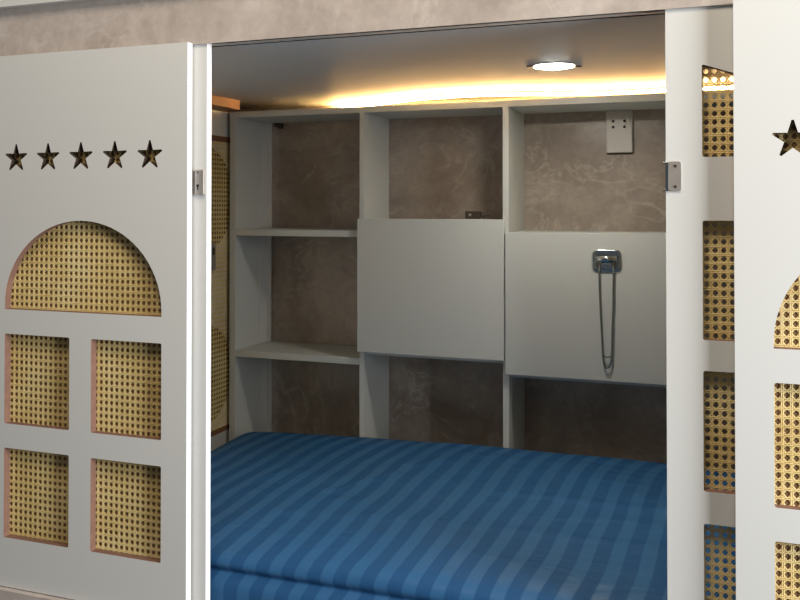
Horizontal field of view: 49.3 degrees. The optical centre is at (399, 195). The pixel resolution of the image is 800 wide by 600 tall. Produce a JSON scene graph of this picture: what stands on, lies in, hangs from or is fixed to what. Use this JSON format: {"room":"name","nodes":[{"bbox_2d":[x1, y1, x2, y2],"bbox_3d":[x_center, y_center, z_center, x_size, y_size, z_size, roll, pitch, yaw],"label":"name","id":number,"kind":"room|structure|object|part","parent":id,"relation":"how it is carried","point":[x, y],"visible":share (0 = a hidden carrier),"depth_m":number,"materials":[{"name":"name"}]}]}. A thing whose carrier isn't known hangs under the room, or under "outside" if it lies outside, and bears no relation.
{"room":"bedroom","nodes":[
{"label":"bedroom","id":0,"kind":"room"},
{"bbox_2d":[211,110,227,415],"bbox_3d":[-0.804,0.302,2.667,0.030,1.285,1.140,0,-1,20],"label":"panel","id":1,"kind":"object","parent":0,"point":[216,371],"depth_m":3.07,"materials":[{"name":"beige wicker"}]},
{"bbox_2d":[211,109,229,450],"bbox_3d":[-0.622,0.313,2.765,0.030,1.184,0.554,0,-1,20],"label":"sliding door","id":2,"kind":"structure","parent":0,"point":[220,121],"depth_m":2.85,"materials":[{"name":"beige wicker"}]},
{"bbox_3d":[-0.601,0.196,2.794,0.006,0.085,0.030,0,-1,20],"label":"handle","id":3,"kind":"part","parent":2,"relation":"part of","materials":[{"name":"metal"}]},
{"bbox_2d":[0,0,732,599],"bbox_3d":[0.320,0.650,1.588,5.300,2.240,0.102,0,-1,20],"label":"wall","id":4,"kind":"structure","parent":0,"point":[91,24],"depth_m":1.82,"materials":[{"name":"paint"}]},
{"bbox_2d":[0,0,88,8],"bbox_3d":[-0.450,-0.838,1.860,1.200,0.796,0.018,0,-1,20],"label":"door","id":5,"kind":"structure","parent":4,"relation":"in","point":[4,4],"depth_m":2.00,"materials":[{"name":"white laminate"}]},
{"bbox_2d":[0,42,191,599],"bbox_3d":[-0.705,0.285,1.940,0.554,1.218,0.022,0,-1,20],"label":"sliding door","id":6,"kind":"structure","parent":4,"relation":"in","point":[96,144],"depth_m":1.92,"materials":[{"name":"white laminate"}]},
{"bbox_2d":[212,95,239,110],"bbox_3d":[-0.709,-0.302,2.482,0.082,0.030,0.835,0,-1,20],"label":"trim","id":7,"kind":"structure","parent":4,"relation":"attached to","point":[219,103],"depth_m":2.79,"materials":[{"name":"brown wood"}]},
{"bbox_2d":[212,10,664,46],"bbox_3d":[0.088,-0.339,1.696,2.320,0.027,0.050,0,-1,20],"label":"door track","id":8,"kind":"object","parent":4,"relation":"attached to","point":[653,12],"visible":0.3,"depth_m":1.70,"materials":[{"name":"metal"}]},
{"bbox_2d":[663,5,735,599],"bbox_3d":[0.727,0.275,1.437,0.559,1.224,0.024,0,-1,20],"label":"sliding door","id":9,"kind":"structure","parent":4,"relation":"in","point":[699,189],"depth_m":1.51,"materials":[{"name":"white laminate"}]},
{"bbox_2d":[733,0,799,599],"bbox_3d":[0.826,0.278,1.378,0.554,1.218,0.022,0,-1,20],"label":"sliding door","id":10,"kind":"structure","parent":4,"relation":"in","point":[766,33],"depth_m":1.45,"materials":[{"name":"white laminate"}]},
{"bbox_3d":[0.084,0.889,1.670,2.320,0.006,0.036,0,-1,20],"label":"door track","id":11,"kind":"object","parent":4,"relation":"attached to","visible":0},
{"bbox_2d":[191,43,211,599],"bbox_3d":[-0.668,0.282,1.947,0.554,1.224,0.028,0,-1,20],"label":"sliding door","id":12,"kind":"structure","parent":11,"relation":"on","point":[201,53],"depth_m":1.85,"materials":[{"name":"white laminate"}]},
{"bbox_2d":[212,14,732,109],"bbox_3d":[0.296,-0.333,2.263,2.320,0.026,1.156,0,-1,20],"label":"ceiling","id":13,"kind":"structure","parent":0,"point":[622,53],"depth_m":2.15,"materials":[{"name":"paint"}]},
{"bbox_2d":[346,86,732,106],"bbox_3d":[0.554,-0.301,2.543,1.788,0.009,0.176,0,-1,24],"label":"led strip","id":14,"kind":"object","parent":13,"relation":"attached to","point":[721,87],"visible":0.79,"depth_m":2.58,"materials":[{"name":"white plastic"}]},
{"bbox_2d":[526,62,581,69],"bbox_3d":[0.381,-0.318,2.155,0.112,0.006,0.112,-1,-1,43],"label":"recessed light","id":15,"kind":"object","parent":13,"relation":"in","point":[551,65],"visible":1,"depth_m":2.13,"materials":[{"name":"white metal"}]},
{"bbox_2d":[534,63,573,69],"bbox_3d":[0.381,-0.318,2.155,0.099,0.006,0.099,0,-1,20],"label":"diffuser","id":16,"kind":"object","parent":15,"relation":"attached to","point":[541,66],"depth_m":2.13,"materials":[{"name":"white plastic"}]},
{"bbox_2d":[228,89,734,468],"bbox_3d":[0.483,0.296,2.764,2.320,1.219,0.071,0,-1,20],"label":"wall","id":17,"kind":"structure","parent":0,"point":[440,167],"depth_m":2.83,"materials":[{"name":"stone"}]},
{"bbox_2d":[606,110,632,154],"bbox_3d":[0.667,-0.193,2.649,0.078,0.133,0.027,0,-1,20],"label":"wall socket","id":18,"kind":"object","parent":17,"relation":"attached to","point":[619,123],"visible":1,"depth_m":2.65,"materials":[{"name":"plastic"}]},
{"bbox_3d":[0.299,0.919,2.254,2.320,0.040,1.140,0,-1,20],"label":"floor","id":19,"kind":"structure","parent":0,"visible":0},
{"bbox_2d":[210,432,735,599],"bbox_3d":[0.293,0.803,2.084,2.132,0.183,0.871,0,-1,20],"label":"mattress","id":20,"kind":"object","parent":19,"relation":"on","point":[294,516],"visible":0.66,"depth_m":1.98,"materials":[{"name":"blue fabric"}]},
{"bbox_2d":[229,91,732,449],"bbox_3d":[0.486,0.311,2.590,2.166,1.183,0.250,0,-1,20],"label":"shelving unit","id":21,"kind":"object","parent":19,"relation":"on","point":[579,306],"visible":0.88,"depth_m":2.61,"materials":[{"name":"laminate"}]},
{"bbox_3d":[-0.515,0.326,2.974,0.022,1.164,0.220,0,-1,20],"label":"panel","id":22,"kind":"part","parent":21,"relation":"part of","materials":[{"name":"laminate"}]},
{"bbox_3d":[-0.296,0.121,2.897,0.443,0.020,0.218,0,-1,20],"label":"shelf","id":23,"kind":"part","parent":21,"relation":"part of","materials":[{"name":"laminate"}]},
{"bbox_3d":[-0.296,0.519,2.892,0.443,0.020,0.218,0,-1,20],"label":"shelf","id":24,"kind":"part","parent":21,"relation":"part of","materials":[{"name":"laminate"}]},
{"bbox_3d":[0.088,0.276,2.627,0.464,0.412,0.016,0,-1,20],"label":"cabinet door","id":25,"kind":"part","parent":21,"relation":"part of","materials":[{"name":"laminate"}]},
{"bbox_3d":[0.135,0.485,2.740,0.441,0.020,0.208,0,-1,20],"label":"shelf","id":26,"kind":"part","parent":21,"relation":"part of","materials":[{"name":"laminate"}]},
{"bbox_3d":[0.575,0.522,2.578,0.461,0.020,0.208,0,-1,20],"label":"shelf","id":27,"kind":"part","parent":21,"relation":"part of","materials":[{"name":"laminate"}]},
{"bbox_3d":[0.575,0.118,2.583,0.461,0.020,0.208,0,-1,20],"label":"shelf","id":28,"kind":"part","parent":21,"relation":"part of","materials":[{"name":"laminate"}]},
{"bbox_3d":[0.578,0.182,2.436,0.082,0.063,0.005,0,-1,20],"label":"catch plate","id":29,"kind":"part","parent":21,"relation":"part of","materials":[{"name":"silver metal"}]}
]}

